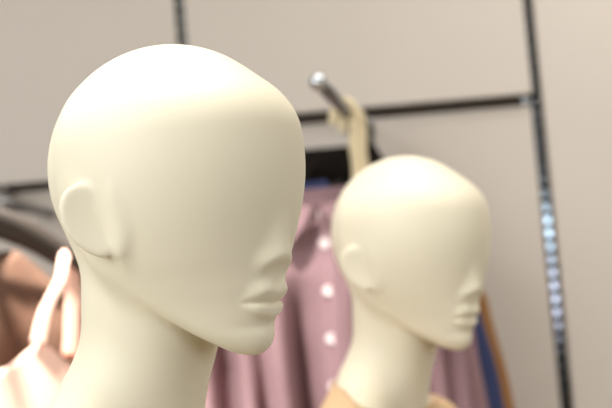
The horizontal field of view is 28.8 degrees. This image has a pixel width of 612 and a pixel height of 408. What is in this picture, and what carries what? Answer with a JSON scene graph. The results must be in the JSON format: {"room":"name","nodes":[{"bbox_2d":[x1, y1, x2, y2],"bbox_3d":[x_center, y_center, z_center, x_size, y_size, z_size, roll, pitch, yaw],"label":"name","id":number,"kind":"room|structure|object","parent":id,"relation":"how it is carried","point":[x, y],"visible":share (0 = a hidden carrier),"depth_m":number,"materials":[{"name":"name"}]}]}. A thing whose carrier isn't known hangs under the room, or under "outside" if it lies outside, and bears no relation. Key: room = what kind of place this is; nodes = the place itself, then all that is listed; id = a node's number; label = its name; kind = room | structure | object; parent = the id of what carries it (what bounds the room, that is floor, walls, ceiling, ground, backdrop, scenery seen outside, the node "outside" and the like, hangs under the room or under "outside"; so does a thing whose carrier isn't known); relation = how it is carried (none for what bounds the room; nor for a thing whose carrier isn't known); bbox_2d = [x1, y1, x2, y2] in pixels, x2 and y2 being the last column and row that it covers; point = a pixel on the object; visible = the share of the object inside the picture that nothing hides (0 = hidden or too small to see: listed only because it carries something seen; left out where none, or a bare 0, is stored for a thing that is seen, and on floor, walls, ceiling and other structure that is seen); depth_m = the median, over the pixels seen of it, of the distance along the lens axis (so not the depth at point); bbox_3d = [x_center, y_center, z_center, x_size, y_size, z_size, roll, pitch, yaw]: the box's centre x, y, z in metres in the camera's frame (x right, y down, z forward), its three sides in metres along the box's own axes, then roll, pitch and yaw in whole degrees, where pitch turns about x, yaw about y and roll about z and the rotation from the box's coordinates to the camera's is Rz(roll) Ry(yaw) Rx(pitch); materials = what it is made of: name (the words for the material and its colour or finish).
{"room":"clothing store","nodes":[
{"label":"clothing store","id":0,"kind":"room"},
{"bbox_2d":[0,250,80,369],"bbox_3d":[-0.493,0.375,1.810,0.459,0.600,0.074,-5,-4,0],"label":"garment","id":1,"kind":"object","parent":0,"point":[24,287],"visible":0.33,"depth_m":1.81,"materials":[{"name":"fabric"}]},
{"bbox_2d":[0,249,80,407],"bbox_3d":[-0.492,0.285,1.729,0.389,0.413,0.079,-5,-4,0],"label":"camisole","id":2,"kind":"object","parent":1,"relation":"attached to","point":[34,379],"visible":0.83,"depth_m":1.71,"materials":[{"name":"white fabric"}]},
{"bbox_2d":[27,0,571,404],"bbox_3d":[0.209,0.095,2.323,6.400,3.200,0.060,-5,-4,0],"label":"wall","id":3,"kind":"structure","parent":0,"point":[174,0],"depth_m":2.31,"materials":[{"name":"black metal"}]},
{"bbox_2d":[3,182,48,192],"bbox_3d":[-1.018,0.011,2.278,1.589,0.019,0.019,-5,-4,0],"label":"rail","id":4,"kind":"object","parent":3,"relation":"attached to","point":[41,186],"visible":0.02,"depth_m":2.28,"materials":[{"name":"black metal"}]},
{"bbox_2d":[0,185,13,198],"bbox_3d":[-0.541,-0.040,1.972,0.022,0.056,0.650,-5,-4,-5],"label":"display arm","id":5,"kind":"object","parent":4,"relation":"attached to","point":[4,192],"visible":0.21,"depth_m":2.19,"materials":[{"name":"metal"}]},
{"bbox_2d":[0,234,57,266],"bbox_3d":[-0.521,0.049,1.839,0.424,0.234,0.023,-5,-4,0],"label":"hanger","id":6,"kind":"object","parent":5,"relation":"hanging from","point":[2,237],"visible":0.19,"depth_m":1.83,"materials":[{"name":"metal"}]},
{"bbox_2d":[0,226,58,262],"bbox_3d":[-0.517,0.040,1.795,0.424,0.224,0.023,-5,-4,0],"label":"hanger","id":7,"kind":"object","parent":5,"relation":"hanging from","point":[4,231],"visible":0.17,"depth_m":1.79,"materials":[{"name":"metal"}]},
{"bbox_2d":[0,207,79,271],"bbox_3d":[-0.514,0.031,1.750,0.424,0.212,0.023,-5,-4,0],"label":"hanger","id":8,"kind":"object","parent":5,"relation":"hanging from","point":[12,221],"visible":0.63,"depth_m":1.74,"materials":[{"name":"metal"}]},
{"bbox_2d":[0,190,70,289],"bbox_3d":[-0.946,0.843,2.224,1.590,1.656,0.018,-5,-4,0],"label":"wall panel","id":9,"kind":"object","parent":3,"relation":"attached to","point":[42,198],"visible":0.02,"depth_m":2.27,"materials":[{"name":"beige paint"}]},
{"bbox_2d":[0,197,53,217],"bbox_3d":[-0.497,0.008,2.130,0.022,0.056,0.324,-5,-4,3],"label":"display arm","id":10,"kind":"object","parent":9,"relation":"attached to","point":[6,203],"visible":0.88,"depth_m":2.09,"materials":[{"name":"metal"}]},
{"bbox_2d":[0,0,177,185],"bbox_3d":[-1.069,-0.598,2.303,1.590,1.208,0.018,-5,-4,0],"label":"wall panel","id":11,"kind":"object","parent":3,"relation":"attached to","point":[48,48],"visible":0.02,"depth_m":2.27,"materials":[{"name":"beige paint"}]},
{"bbox_2d":[175,0,186,44],"bbox_3d":[-0.191,0.225,2.261,0.020,2.999,0.020,-5,-4,0],"label":"upright","id":12,"kind":"object","parent":3,"relation":"attached to","point":[179,4],"visible":0.1,"depth_m":2.29,"materials":[{"name":"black metal"}]},
{"bbox_2d":[184,0,531,113],"bbox_3d":[0.060,-0.739,2.306,0.644,1.120,0.018,-5,-4,0],"label":"wall panel","id":13,"kind":"object","parent":3,"relation":"attached to","point":[373,53],"visible":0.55,"depth_m":2.27,"materials":[{"name":"beige paint"}]},
{"bbox_2d":[298,96,528,124],"bbox_3d":[0.109,-0.171,2.284,0.642,0.019,0.019,-5,-4,0],"label":"rail","id":14,"kind":"object","parent":3,"relation":"attached to","point":[524,100],"visible":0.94,"depth_m":2.29,"materials":[{"name":"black metal"}]},
{"bbox_2d":[301,105,560,407],"bbox_3d":[0.184,0.704,2.226,0.644,1.740,0.018,-5,-4,0],"label":"wall panel","id":15,"kind":"object","parent":3,"relation":"attached to","point":[493,150],"visible":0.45,"depth_m":2.27,"materials":[{"name":"beige paint"}]},
{"bbox_2d":[309,73,370,142],"bbox_3d":[0.065,-0.153,1.963,0.025,0.056,0.637,-6,-4,9],"label":"display arm","id":16,"kind":"object","parent":15,"relation":"attached to","point":[318,82],"visible":0.69,"depth_m":1.74,"materials":[{"name":"metal"}]},
{"bbox_2d":[328,97,362,178],"bbox_3d":[0.075,-0.042,1.957,0.338,0.272,0.017,-5,-4,-4],"label":"hanger","id":17,"kind":"object","parent":16,"relation":"hanging from","point":[334,115],"visible":0.3,"depth_m":1.96,"materials":[{"name":"beige wood"}]},
{"bbox_2d":[330,122,374,186],"bbox_3d":[0.109,-0.058,2.181,0.337,0.202,0.011,-5,-4,0],"label":"hanger","id":18,"kind":"object","parent":16,"relation":"hanging from","point":[339,183],"visible":0.2,"depth_m":2.18,"materials":[{"name":"metal"}]},
{"bbox_2d":[205,185,487,407],"bbox_3d":[0.039,0.311,1.950,0.594,0.680,0.158,-5,-4,-4],"label":"shirt","id":19,"kind":"object","parent":18,"relation":"hanging from","point":[310,346],"visible":0.33,"depth_m":1.92,"materials":[{"name":"fabric"}]},
{"bbox_2d":[338,108,368,169],"bbox_3d":[0.093,-0.035,2.067,0.338,0.271,0.017,-5,-4,8],"label":"hanger","id":20,"kind":"object","parent":16,"relation":"hanging from","point":[343,126],"visible":0.27,"depth_m":2.07,"materials":[{"name":"beige wood"}]},
{"bbox_2d":[347,117,371,141],"bbox_3d":[0.102,-0.032,2.122,0.337,0.262,0.011,-5,-4,0],"label":"hanger","id":21,"kind":"object","parent":16,"relation":"hanging from","point":[367,120],"visible":0.11,"depth_m":2.13,"materials":[{"name":"metal"}]},
{"bbox_2d":[523,0,571,407],"bbox_3d":[0.471,0.168,2.261,0.020,2.999,0.020,-5,-4,0],"label":"upright","id":22,"kind":"object","parent":3,"relation":"attached to","point":[534,97],"visible":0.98,"depth_m":2.27,"materials":[{"name":"metal"}]},
{"bbox_2d":[532,0,611,407],"bbox_3d":[1.119,0.051,2.244,1.290,2.880,0.018,-5,-4,0],"label":"wall panel","id":23,"kind":"object","parent":3,"relation":"attached to","point":[573,38],"visible":1,"depth_m":2.25,"materials":[{"name":"beige paint"}]},
{"bbox_2d":[305,142,383,187],"bbox_3d":[0.067,0.252,2.167,0.507,0.720,0.090,-5,-4,0],"label":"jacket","id":24,"kind":"object","parent":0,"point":[332,165],"visible":0.09,"depth_m":2.19,"materials":[{"name":"fabric"}]},
{"bbox_2d":[304,180,504,407],"bbox_3d":[0.002,0.313,2.051,0.708,0.704,0.090,-5,-4,0],"label":"shirt","id":25,"kind":"object","parent":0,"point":[491,381],"visible":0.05,"depth_m":2.04,"materials":[{"name":"fabric"}]},
{"bbox_2d":[479,290,513,407],"bbox_3d":[0.068,0.327,2.105,0.636,0.704,0.090,-5,-4,0],"label":"shirt","id":26,"kind":"object","parent":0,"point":[486,316],"visible":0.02,"depth_m":2.10,"materials":[{"name":"fabric"}]},
{"bbox_3d":[0.335,1.571,0.290,6.400,0.040,4.400,-5,-4,0],"label":"floor","id":27,"kind":"structure","parent":0,"visible":0},
{"bbox_2d":[47,44,305,407],"bbox_3d":[-0.082,0.752,0.866,0.353,1.739,0.354,-3,-4,-20],"label":"mannequin","id":28,"kind":"object","parent":27,"relation":"on","point":[176,172],"visible":1,"depth_m":0.82},
{"bbox_2d":[321,156,490,407],"bbox_3d":[0.137,0.792,1.399,0.374,1.697,0.345,-3,-4,-26],"label":"mannequin","id":29,"kind":"object","parent":27,"relation":"on","point":[411,236],"visible":1,"depth_m":1.35}
]}

